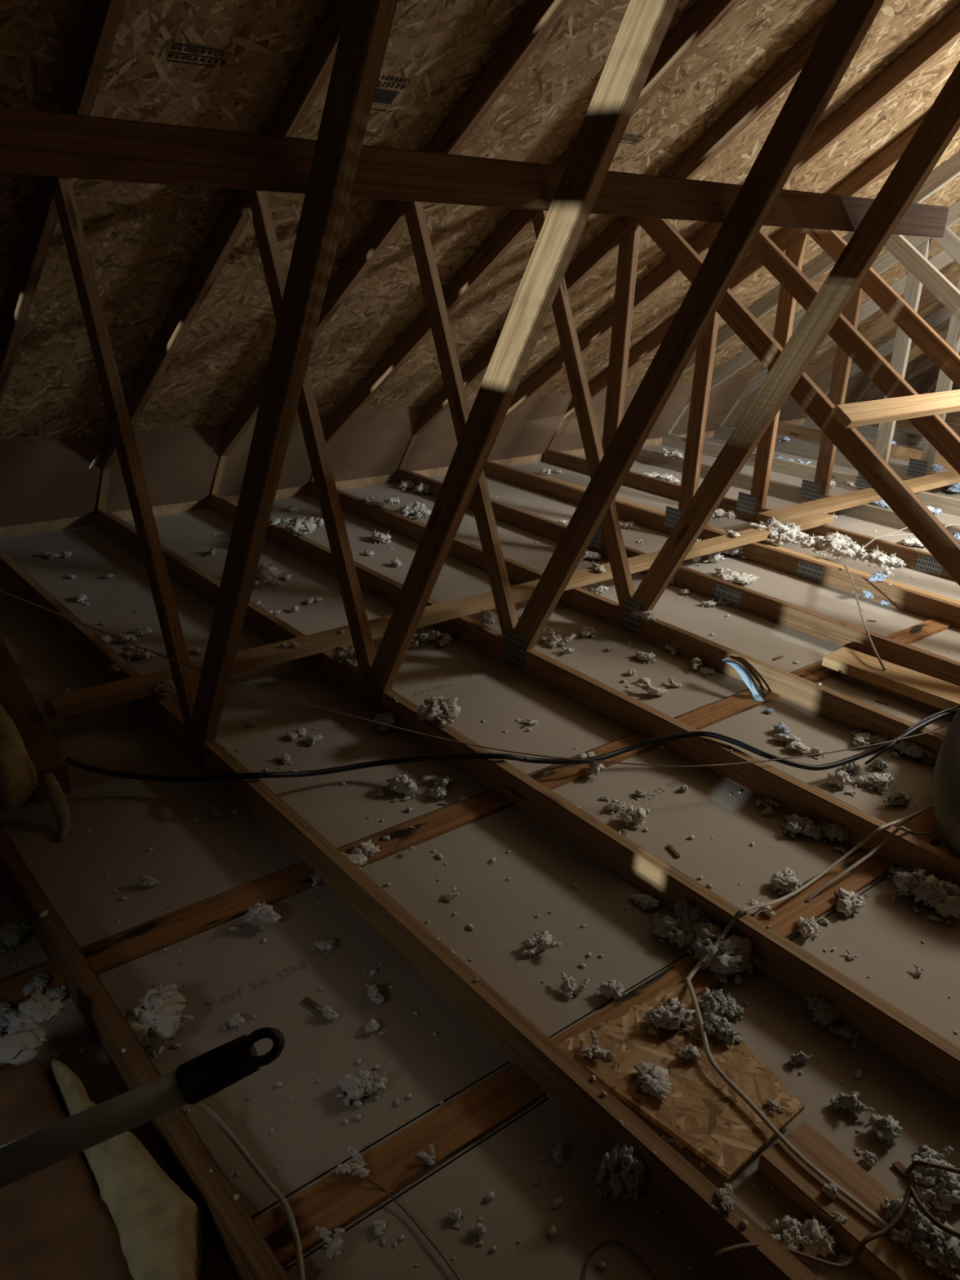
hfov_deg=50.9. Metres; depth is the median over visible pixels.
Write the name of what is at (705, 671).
tuft
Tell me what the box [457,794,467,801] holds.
tuft
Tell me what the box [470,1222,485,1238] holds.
tuft
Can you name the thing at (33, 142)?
board
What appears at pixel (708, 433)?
board
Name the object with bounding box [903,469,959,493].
board
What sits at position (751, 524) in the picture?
tuft
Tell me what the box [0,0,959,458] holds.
ceiling
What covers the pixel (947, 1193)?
heap
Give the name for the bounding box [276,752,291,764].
tuft
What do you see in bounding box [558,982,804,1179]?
scrap
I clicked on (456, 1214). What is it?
tuft
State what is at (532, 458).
board
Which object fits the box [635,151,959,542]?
roof truss
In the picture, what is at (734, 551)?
tuft
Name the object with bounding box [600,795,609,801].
tuft
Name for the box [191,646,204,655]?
tuft
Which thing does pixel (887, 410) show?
board
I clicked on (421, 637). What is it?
heap
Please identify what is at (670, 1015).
tuft
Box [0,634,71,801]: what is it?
joist
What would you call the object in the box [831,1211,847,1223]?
tuft
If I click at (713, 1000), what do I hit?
tuft
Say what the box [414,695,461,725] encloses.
tuft
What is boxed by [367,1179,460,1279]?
wire
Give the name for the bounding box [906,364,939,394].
cardboard baffle
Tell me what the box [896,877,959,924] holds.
tuft
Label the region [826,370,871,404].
cardboard baffle
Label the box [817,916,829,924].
tuft
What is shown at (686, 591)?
tuft
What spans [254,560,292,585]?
tuft
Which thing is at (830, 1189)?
tuft
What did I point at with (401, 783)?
tuft
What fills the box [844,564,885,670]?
cable
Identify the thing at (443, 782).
tuft
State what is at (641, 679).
tuft
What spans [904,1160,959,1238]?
cord
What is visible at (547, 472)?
tuft
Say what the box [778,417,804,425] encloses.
board
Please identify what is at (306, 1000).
wood splinter
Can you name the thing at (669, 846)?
wood splinter
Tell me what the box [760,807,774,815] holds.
tuft
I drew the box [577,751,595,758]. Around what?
tuft
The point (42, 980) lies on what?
tuft
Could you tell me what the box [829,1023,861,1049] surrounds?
tuft
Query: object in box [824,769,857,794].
tuft
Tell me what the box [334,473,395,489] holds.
board
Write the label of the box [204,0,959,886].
roof truss
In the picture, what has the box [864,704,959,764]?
cable
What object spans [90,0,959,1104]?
roof truss
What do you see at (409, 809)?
tuft
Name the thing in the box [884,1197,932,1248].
heap
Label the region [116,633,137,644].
tuft
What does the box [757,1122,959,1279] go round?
plank
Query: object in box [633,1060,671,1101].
tuft
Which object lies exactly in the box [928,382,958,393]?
cardboard baffle
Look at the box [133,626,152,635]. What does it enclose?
tuft
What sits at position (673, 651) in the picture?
tuft
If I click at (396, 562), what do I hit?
tuft
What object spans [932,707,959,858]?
hose
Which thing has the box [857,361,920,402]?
cardboard baffle
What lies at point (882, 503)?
tuft
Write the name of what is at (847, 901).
tuft
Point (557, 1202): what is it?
crumbs
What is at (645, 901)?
tuft
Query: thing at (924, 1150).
tuft
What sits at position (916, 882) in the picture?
tuft
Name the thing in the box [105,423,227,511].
cardboard baffle
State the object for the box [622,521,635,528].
tuft
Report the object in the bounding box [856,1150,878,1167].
tuft
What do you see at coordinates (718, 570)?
tuft
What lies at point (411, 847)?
tuft
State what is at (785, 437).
tuft
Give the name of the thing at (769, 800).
tuft
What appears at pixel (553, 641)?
tuft
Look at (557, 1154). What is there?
tuft
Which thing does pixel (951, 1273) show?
cable
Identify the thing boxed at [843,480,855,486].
tuft
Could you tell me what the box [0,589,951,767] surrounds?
twine
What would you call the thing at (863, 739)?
tuft
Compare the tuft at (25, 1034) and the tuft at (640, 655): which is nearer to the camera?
the tuft at (25, 1034)
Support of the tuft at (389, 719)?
on the floor
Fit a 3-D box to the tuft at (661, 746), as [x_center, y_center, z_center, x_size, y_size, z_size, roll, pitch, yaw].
[0.561,0.330,3.136,0.034,0.016,0.030,7,23,12]
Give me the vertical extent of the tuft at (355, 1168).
0.022 m
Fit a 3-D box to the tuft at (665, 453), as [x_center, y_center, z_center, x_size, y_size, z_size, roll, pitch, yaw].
[1.272,-1.271,6.831,0.114,0.042,0.115,15,26,28]
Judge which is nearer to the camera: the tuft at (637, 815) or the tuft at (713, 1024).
the tuft at (713, 1024)
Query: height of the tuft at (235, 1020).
0.022 m
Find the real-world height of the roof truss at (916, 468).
4.711 m
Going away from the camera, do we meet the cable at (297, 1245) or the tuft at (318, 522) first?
the cable at (297, 1245)
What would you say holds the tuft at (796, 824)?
on the floor
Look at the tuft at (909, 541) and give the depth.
5.32 m
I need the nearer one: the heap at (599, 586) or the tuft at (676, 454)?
the heap at (599, 586)
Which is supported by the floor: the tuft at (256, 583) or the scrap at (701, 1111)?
the tuft at (256, 583)
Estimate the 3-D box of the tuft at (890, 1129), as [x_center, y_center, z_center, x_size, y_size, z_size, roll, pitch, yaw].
[0.726,0.872,1.808,0.057,0.038,0.052,20,28,37]
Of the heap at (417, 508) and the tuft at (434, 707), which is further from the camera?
the heap at (417, 508)
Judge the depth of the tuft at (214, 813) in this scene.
2.68 m
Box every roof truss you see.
[0,0,820,1279]
[0,823,290,1279]
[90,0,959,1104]
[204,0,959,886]
[307,0,959,764]
[394,8,959,686]
[483,3,959,628]
[542,114,959,580]
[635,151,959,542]
[662,200,959,515]
[713,249,959,488]
[776,271,959,470]
[804,306,951,447]
[854,326,959,437]
[905,357,959,426]
[925,380,959,416]
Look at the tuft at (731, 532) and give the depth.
4.92 m
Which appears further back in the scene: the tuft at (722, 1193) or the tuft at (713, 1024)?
the tuft at (713, 1024)
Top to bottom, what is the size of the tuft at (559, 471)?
0.029 m
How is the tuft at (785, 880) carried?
on the floor
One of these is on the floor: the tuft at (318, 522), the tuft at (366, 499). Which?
the tuft at (318, 522)
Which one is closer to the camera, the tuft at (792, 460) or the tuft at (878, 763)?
the tuft at (878, 763)
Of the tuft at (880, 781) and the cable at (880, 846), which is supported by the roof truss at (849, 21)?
the cable at (880, 846)
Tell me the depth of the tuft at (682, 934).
2.28 m
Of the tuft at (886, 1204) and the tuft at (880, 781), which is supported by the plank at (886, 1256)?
the tuft at (886, 1204)
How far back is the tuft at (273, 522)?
4.92 m
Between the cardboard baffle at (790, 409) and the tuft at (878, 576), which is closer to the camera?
the tuft at (878, 576)
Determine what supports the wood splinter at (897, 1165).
on the floor
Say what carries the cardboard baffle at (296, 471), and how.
attached to the ceiling
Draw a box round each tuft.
[0,917,32,951]
[0,985,66,1065]
[0,1000,16,1035]
[22,970,50,996]
[41,550,72,559]
[44,983,72,1011]
[68,573,76,579]
[73,591,88,603]
[100,634,112,644]
[103,573,114,578]
[109,663,119,671]
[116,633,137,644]
[120,643,155,662]
[124,978,194,1058]
[131,873,159,887]
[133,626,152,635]
[151,679,176,694]
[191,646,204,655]
[204,547,215,554]
[210,806,223,817]
[222,1011,245,1031]
[243,901,281,928]
[253,578,264,588]
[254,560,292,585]
[254,600,265,605]
[268,609,280,614]
[269,518,291,526]
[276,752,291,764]
[280,643,287,648]
[284,514,316,534]
[287,505,298,512]
[287,726,306,740]
[290,604,299,612]
[290,642,298,648]
[304,734,323,746]
[305,596,321,604]
[309,873,321,888]
[311,937,337,954]
[312,517,324,526]
[315,1226,345,1262]
[316,1004,339,1020]
[332,644,357,663]
[335,1145,370,1177]
[336,1069,387,1106]
[342,838,379,869]
[362,497,373,501]
[364,550,374,555]
[364,982,384,1004]
[364,1018,386,1035]
[366,497,386,506]
[368,529,391,543]
[370,1219,386,1236]
[372,711,399,731]
[375,769,417,800]
[382,835,390,839]
[384,497,399,504]
[391,558,402,567]
[398,480,414,490]
[405,806,413,812]
[408,845,414,851]
[412,481,430,493]
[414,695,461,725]
[416,1143,435,1165]
[421,773,453,789]
[426,786,451,804]
[443,885,458,900]
[446,1208,464,1229]
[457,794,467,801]
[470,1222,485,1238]
[476,608,498,625]
[521,718,537,724]
[522,929,561,955]
[532,1177,538,1186]
[539,468,551,475]
[540,635,556,642]
[546,627,576,648]
[552,468,562,473]
[553,1139,564,1164]
[558,520,566,524]
[560,646,573,653]
[560,972,590,999]
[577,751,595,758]
[577,1031,615,1058]
[578,626,595,637]
[580,550,602,562]
[586,761,605,776]
[591,563,605,572]
[595,979,626,1001]
[595,1142,644,1203]
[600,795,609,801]
[605,798,625,813]
[616,805,645,826]
[618,829,629,835]
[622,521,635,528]
[624,668,635,675]
[628,891,662,911]
[631,606,655,620]
[631,648,656,663]
[633,789,646,799]
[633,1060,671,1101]
[635,539,642,544]
[635,680,666,696]
[636,677,650,682]
[642,471,656,476]
[644,994,695,1035]
[649,471,675,480]
[651,912,698,951]
[653,912,662,919]
[655,743,665,750]
[661,448,678,456]
[662,1133,685,1148]
[664,644,679,656]
[666,476,679,482]
[666,678,681,687]
[667,450,684,458]
[667,577,674,586]
[673,897,712,924]
[677,1043,702,1062]
[678,588,691,597]
[679,785,689,791]
[684,919,760,985]
[689,657,702,670]
[697,987,727,1014]
[697,1011,742,1046]
[698,667,714,675]
[700,598,716,607]
[712,566,737,577]
[714,1182,734,1212]
[715,598,729,604]
[716,570,759,584]
[720,546,746,558]
[721,992,745,1022]
[723,511,736,519]
[723,529,740,537]
[744,898,775,915]
[747,522,766,528]
[755,797,779,809]
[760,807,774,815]
[764,706,773,714]
[766,1098,786,1114]
[769,867,801,895]
[773,454,783,458]
[773,721,791,734]
[773,733,810,751]
[778,435,790,441]
[781,457,795,462]
[781,813,826,841]
[788,1050,813,1066]
[795,916,820,937]
[796,458,810,464]
[797,1214,849,1266]
[800,533,825,551]
[805,991,842,1028]
[809,746,824,759]
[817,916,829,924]
[821,820,856,853]
[822,1182,840,1199]
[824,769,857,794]
[829,479,835,488]
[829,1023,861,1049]
[829,1092,874,1114]
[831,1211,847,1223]
[832,539,867,561]
[834,887,865,916]
[842,760,862,773]
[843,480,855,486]
[844,948,857,959]
[850,728,870,738]
[852,733,888,746]
[853,776,866,786]
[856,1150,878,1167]
[865,544,897,570]
[865,772,896,792]
[867,757,888,773]
[867,1112,902,1144]
[868,570,888,582]
[871,499,890,509]
[880,600,889,605]
[882,789,911,805]
[883,569,893,576]
[884,1196,894,1213]
[887,864,913,879]
[888,553,906,568]
[890,738,933,764]
[893,866,941,905]
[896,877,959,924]
[900,537,924,546]
[913,963,924,976]
[915,1144,955,1177]
[926,505,933,512]
[929,463,946,471]
[931,508,942,515]
[941,481,959,493]
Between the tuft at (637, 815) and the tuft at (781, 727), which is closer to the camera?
the tuft at (637, 815)
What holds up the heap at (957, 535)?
on the floor
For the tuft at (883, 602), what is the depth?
4.44 m
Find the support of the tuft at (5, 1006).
on the floor
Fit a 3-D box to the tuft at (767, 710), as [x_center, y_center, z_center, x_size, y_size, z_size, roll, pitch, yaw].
[0.977,0.237,3.403,0.031,0.018,0.041,21,29,38]
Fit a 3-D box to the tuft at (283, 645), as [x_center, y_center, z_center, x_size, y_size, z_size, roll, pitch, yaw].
[-0.666,0.018,3.432,0.023,0.016,0.021,16,26,30]
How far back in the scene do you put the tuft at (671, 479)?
6.47 m
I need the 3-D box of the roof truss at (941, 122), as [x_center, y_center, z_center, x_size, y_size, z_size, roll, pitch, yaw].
[1.153,-1.977,2.629,0.040,4.711,6.981,-15,28,-36]
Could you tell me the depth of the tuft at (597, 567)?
4.33 m
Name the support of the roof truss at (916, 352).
on the floor
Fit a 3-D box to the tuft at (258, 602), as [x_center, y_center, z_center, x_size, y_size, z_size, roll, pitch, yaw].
[-0.907,-0.154,4.153,0.045,0.022,0.039,-1,23,-9]
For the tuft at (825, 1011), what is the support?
on the floor
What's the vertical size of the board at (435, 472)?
0.078 m
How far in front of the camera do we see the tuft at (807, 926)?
2.32 m
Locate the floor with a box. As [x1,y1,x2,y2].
[0,413,959,1279]
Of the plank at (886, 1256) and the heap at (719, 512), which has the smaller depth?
the plank at (886, 1256)
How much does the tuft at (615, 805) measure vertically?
0.029 m
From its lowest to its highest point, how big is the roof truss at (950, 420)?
4.711 m
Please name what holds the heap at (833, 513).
on the floor
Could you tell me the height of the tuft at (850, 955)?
0.011 m
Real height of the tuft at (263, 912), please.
0.034 m
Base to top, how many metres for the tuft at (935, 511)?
0.034 m
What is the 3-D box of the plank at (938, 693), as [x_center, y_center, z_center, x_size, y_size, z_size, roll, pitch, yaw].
[1.695,0.235,3.368,0.150,0.040,1.142,-17,29,-39]
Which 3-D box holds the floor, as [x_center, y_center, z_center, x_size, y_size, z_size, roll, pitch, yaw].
[2.773,-0.265,4.847,12.700,0.014,7.120,-15,28,-36]
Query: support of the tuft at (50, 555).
on the floor
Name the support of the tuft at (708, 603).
on the floor
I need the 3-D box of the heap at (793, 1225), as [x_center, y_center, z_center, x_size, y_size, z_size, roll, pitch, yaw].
[0.497,0.948,1.610,0.071,0.031,0.069,4,22,4]
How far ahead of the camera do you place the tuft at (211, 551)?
4.73 m
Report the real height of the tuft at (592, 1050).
0.024 m
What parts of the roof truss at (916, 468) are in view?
gusset plate, post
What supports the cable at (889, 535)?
on the tuft at (853, 552)
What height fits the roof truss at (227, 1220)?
4.711 m
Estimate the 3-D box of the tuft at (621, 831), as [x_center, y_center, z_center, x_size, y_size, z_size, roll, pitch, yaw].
[0.382,0.511,2.684,0.031,0.012,0.031,1,22,-3]
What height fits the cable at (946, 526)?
0.009 m
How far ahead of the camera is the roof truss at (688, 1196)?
2.21 m
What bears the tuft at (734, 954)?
on the floor
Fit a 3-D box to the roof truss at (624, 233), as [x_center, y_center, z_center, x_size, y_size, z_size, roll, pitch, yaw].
[1.628,-2.104,2.989,0.040,4.711,6.981,-15,28,-36]
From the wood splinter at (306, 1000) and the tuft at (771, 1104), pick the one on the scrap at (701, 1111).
the tuft at (771, 1104)
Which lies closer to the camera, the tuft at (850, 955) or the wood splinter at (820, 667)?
the tuft at (850, 955)
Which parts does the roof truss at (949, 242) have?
gusset plate, post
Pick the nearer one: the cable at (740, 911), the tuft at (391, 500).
the cable at (740, 911)
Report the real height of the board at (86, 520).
0.078 m
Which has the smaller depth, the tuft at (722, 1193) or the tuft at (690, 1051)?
the tuft at (722, 1193)
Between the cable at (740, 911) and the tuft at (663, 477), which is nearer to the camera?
the cable at (740, 911)
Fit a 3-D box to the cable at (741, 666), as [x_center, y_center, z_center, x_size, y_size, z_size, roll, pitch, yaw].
[0.923,0.131,3.518,0.034,0.089,0.177,-17,29,-38]
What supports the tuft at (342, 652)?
on the roof truss at (933, 1058)
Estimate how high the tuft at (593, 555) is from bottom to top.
0.048 m
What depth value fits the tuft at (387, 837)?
2.60 m
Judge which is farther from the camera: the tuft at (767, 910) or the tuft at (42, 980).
the tuft at (767, 910)
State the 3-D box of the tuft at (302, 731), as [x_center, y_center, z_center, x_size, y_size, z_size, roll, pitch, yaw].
[-0.564,0.288,3.116,0.046,0.021,0.084,17,26,31]
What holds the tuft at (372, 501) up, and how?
on the roof truss at (941, 122)
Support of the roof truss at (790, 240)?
on the floor
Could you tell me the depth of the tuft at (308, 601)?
4.20 m
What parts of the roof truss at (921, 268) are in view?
gusset plate, post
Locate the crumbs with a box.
[0,452,957,1271]
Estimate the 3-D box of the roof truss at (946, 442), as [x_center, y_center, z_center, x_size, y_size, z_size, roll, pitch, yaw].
[2.104,-2.232,3.349,0.040,4.711,6.981,-15,28,-36]
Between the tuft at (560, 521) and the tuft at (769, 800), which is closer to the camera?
the tuft at (769, 800)
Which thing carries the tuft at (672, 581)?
on the floor
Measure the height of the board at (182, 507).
0.078 m
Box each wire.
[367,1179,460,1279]
[583,1240,657,1279]
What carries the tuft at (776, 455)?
on the floor
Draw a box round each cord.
[696,1173,912,1279]
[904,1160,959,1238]
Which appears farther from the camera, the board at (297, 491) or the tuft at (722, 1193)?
the board at (297, 491)
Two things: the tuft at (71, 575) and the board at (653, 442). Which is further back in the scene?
the board at (653, 442)
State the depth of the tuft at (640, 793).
2.86 m
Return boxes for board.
[0,106,949,237]
[0,514,96,537]
[0,617,953,1009]
[44,511,834,719]
[111,498,208,520]
[201,807,941,1279]
[224,485,307,503]
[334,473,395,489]
[411,466,448,477]
[488,453,542,466]
[560,448,585,456]
[642,437,662,447]
[680,430,714,438]
[756,488,882,522]
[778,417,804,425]
[831,389,959,428]
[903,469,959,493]
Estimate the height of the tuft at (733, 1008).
0.030 m
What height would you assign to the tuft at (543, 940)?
0.033 m
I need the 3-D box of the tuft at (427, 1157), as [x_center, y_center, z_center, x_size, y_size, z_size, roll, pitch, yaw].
[-0.090,0.877,1.713,0.036,0.014,0.036,-11,26,-29]
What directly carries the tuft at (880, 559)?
on the plank at (887, 580)
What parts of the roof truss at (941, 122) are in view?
gusset plate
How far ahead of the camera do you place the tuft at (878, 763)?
3.06 m
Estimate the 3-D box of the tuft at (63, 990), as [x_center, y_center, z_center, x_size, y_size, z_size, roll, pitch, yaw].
[-0.850,0.717,2.030,0.056,0.031,0.063,-10,26,-29]
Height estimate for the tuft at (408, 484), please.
0.067 m
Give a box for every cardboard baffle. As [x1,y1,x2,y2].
[0,435,106,527]
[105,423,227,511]
[217,414,332,496]
[327,406,423,481]
[404,401,474,471]
[487,393,573,460]
[551,386,638,451]
[646,382,693,439]
[671,377,751,435]
[778,369,832,421]
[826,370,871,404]
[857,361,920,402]
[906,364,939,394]
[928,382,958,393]
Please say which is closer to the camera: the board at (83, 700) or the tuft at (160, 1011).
the tuft at (160, 1011)
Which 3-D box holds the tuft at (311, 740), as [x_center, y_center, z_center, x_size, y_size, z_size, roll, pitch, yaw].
[-0.507,0.303,3.081,0.061,0.024,0.052,-13,27,-34]
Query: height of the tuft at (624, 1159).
0.109 m
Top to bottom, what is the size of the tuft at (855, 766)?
0.037 m
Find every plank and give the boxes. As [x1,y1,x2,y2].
[528,471,959,604]
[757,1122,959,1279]
[822,646,959,710]
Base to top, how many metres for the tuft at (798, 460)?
0.038 m
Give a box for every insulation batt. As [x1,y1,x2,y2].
[0,703,38,813]
[0,1054,207,1279]
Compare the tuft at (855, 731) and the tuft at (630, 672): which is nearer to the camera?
the tuft at (855, 731)
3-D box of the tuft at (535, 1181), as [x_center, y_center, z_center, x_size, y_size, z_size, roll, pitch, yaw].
[0.094,0.909,1.693,0.012,0.007,0.016,7,23,11]
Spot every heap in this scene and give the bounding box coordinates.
[395,501,431,518]
[411,628,427,646]
[423,629,453,647]
[579,582,608,594]
[692,538,724,562]
[710,508,724,519]
[757,516,808,546]
[767,1214,805,1256]
[812,531,860,559]
[826,511,837,518]
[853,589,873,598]
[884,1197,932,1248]
[908,1217,959,1276]
[911,1154,959,1216]
[952,525,959,542]
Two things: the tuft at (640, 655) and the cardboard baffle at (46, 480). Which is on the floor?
the tuft at (640, 655)
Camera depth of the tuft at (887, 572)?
4.64 m
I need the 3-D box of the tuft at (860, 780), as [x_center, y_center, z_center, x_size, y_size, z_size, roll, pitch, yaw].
[1.125,0.416,2.977,0.031,0.023,0.034,-8,25,-24]
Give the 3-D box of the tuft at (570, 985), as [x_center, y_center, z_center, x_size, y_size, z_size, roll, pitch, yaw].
[0.193,0.727,2.123,0.064,0.024,0.065,13,24,23]
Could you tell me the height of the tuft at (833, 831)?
0.055 m
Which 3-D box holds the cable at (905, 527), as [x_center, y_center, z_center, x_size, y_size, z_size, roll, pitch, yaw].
[2.122,-0.550,5.193,0.402,0.006,0.007,-18,30,-41]
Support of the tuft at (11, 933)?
on the floor
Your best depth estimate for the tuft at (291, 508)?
5.48 m
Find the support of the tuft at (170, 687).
on the roof truss at (688, 1196)
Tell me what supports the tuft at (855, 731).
on the floor
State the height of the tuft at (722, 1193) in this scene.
0.013 m
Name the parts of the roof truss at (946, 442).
gusset plate, post, gusset plate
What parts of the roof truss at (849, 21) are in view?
gusset plate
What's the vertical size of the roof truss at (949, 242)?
4.711 m
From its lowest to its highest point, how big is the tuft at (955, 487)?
0.129 m
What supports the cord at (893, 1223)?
on the roof truss at (688, 1196)
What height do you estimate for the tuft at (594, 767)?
0.036 m
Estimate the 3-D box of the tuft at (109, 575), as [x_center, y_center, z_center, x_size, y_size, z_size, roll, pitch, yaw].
[-1.612,-0.281,4.384,0.045,0.024,0.038,-9,25,-25]
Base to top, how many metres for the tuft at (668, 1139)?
0.018 m
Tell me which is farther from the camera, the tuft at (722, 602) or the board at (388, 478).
the board at (388, 478)
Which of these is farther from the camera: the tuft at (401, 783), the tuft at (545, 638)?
the tuft at (545, 638)
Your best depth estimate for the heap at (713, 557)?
4.90 m
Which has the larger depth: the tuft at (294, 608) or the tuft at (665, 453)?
the tuft at (665, 453)
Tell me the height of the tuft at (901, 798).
0.046 m
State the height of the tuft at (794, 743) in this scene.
0.032 m
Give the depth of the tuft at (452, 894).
2.39 m
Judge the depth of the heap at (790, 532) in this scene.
5.02 m
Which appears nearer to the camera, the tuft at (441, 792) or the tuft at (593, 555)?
the tuft at (441, 792)
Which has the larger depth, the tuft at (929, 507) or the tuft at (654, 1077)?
the tuft at (929, 507)
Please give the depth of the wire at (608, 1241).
1.58 m
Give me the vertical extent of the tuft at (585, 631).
0.045 m
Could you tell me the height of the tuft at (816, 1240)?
0.043 m
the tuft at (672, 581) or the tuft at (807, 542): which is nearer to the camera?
the tuft at (672, 581)
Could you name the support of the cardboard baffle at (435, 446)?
attached to the ceiling
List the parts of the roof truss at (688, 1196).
gusset plate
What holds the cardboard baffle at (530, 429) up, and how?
attached to the ceiling
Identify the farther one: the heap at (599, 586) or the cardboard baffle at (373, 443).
the cardboard baffle at (373, 443)
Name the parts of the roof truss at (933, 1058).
gusset plate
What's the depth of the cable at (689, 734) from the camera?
2.87 m
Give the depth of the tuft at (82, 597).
4.11 m
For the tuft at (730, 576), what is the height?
0.057 m
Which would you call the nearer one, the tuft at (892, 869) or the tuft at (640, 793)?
the tuft at (892, 869)
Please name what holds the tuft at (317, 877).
on the board at (109, 953)
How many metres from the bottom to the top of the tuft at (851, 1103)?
0.036 m
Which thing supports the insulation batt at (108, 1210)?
on the floor
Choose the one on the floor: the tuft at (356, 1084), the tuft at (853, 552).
the tuft at (356, 1084)
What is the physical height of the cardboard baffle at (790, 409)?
0.447 m
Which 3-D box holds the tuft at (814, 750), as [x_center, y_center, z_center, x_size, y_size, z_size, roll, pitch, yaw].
[1.047,0.348,3.129,0.048,0.027,0.055,5,22,5]
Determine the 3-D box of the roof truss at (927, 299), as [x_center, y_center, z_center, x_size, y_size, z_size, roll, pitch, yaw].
[4.480,-2.872,5.147,0.040,4.711,6.981,-15,28,-36]
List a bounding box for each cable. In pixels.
[65,707,959,782]
[192,1102,305,1279]
[684,804,933,982]
[684,977,959,1279]
[723,659,766,697]
[804,826,938,902]
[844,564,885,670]
[859,533,914,549]
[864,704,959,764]
[874,527,907,540]
[944,524,959,527]
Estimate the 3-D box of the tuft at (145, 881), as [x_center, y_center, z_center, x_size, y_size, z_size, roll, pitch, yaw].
[-0.793,0.572,2.390,0.064,0.030,0.028,-2,23,-11]
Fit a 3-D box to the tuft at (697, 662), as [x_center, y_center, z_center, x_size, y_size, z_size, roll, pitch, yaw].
[0.801,0.086,3.714,0.044,0.047,0.100,3,22,2]
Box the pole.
[0,1026,284,1188]
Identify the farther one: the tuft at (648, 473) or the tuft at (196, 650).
the tuft at (648, 473)
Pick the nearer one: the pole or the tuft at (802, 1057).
the pole
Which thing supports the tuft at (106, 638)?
on the floor
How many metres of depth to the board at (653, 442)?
7.57 m
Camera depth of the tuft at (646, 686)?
3.48 m
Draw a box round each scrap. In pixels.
[43,772,71,840]
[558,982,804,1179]
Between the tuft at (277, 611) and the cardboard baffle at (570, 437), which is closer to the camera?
the tuft at (277, 611)
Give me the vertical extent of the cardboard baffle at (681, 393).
0.447 m
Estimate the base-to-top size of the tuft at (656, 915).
0.015 m
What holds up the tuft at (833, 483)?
on the floor
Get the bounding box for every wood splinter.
[302,996,323,1013]
[666,844,680,857]
[773,655,783,660]
[800,666,826,677]
[892,1160,914,1182]
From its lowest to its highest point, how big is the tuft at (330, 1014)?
0.024 m
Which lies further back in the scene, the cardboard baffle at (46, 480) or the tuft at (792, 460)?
the tuft at (792, 460)
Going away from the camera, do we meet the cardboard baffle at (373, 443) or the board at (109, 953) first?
the board at (109, 953)
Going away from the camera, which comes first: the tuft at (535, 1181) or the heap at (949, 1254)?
the heap at (949, 1254)
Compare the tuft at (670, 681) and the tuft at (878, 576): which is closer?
the tuft at (670, 681)
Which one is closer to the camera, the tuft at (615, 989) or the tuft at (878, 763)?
the tuft at (615, 989)
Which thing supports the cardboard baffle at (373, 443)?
attached to the ceiling
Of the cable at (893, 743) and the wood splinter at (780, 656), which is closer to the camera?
the cable at (893, 743)
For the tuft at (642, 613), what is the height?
0.047 m
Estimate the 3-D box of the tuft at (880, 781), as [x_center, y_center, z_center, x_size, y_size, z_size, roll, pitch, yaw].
[1.184,0.414,2.966,0.100,0.039,0.084,-10,26,-28]
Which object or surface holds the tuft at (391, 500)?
on the floor
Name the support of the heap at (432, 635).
on the floor
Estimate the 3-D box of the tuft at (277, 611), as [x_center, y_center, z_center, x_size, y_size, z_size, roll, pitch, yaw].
[-0.835,-0.109,4.053,0.080,0.020,0.044,-17,29,-38]
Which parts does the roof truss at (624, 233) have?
gusset plate, post, gusset plate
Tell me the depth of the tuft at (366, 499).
5.41 m
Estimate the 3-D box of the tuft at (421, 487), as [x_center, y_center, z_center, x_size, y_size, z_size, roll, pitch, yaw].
[-0.338,-0.897,5.953,0.104,0.070,0.095,-10,25,-28]
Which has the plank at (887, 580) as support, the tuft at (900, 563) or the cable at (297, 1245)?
the tuft at (900, 563)
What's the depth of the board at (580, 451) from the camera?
7.10 m
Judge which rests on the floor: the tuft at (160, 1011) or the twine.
the tuft at (160, 1011)
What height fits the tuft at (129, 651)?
0.056 m
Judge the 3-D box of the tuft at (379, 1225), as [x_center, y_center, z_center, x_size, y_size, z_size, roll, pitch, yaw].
[-0.162,0.933,1.602,0.026,0.012,0.030,4,22,5]
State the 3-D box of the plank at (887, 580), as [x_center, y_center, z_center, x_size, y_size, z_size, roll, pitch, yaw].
[1.474,-0.429,4.953,0.125,0.022,3.800,-15,28,-36]
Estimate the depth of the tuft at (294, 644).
3.43 m
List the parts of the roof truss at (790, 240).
gusset plate, post, gusset plate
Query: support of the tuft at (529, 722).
on the floor
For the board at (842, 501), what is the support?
on the roof truss at (790, 240)
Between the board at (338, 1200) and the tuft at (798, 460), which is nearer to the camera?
the board at (338, 1200)
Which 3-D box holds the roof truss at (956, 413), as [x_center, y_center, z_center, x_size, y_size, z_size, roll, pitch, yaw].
[6.381,-3.383,6.585,0.040,4.711,6.981,-15,28,-36]
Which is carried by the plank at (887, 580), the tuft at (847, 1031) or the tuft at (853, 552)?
the tuft at (853, 552)
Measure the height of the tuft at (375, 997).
0.029 m

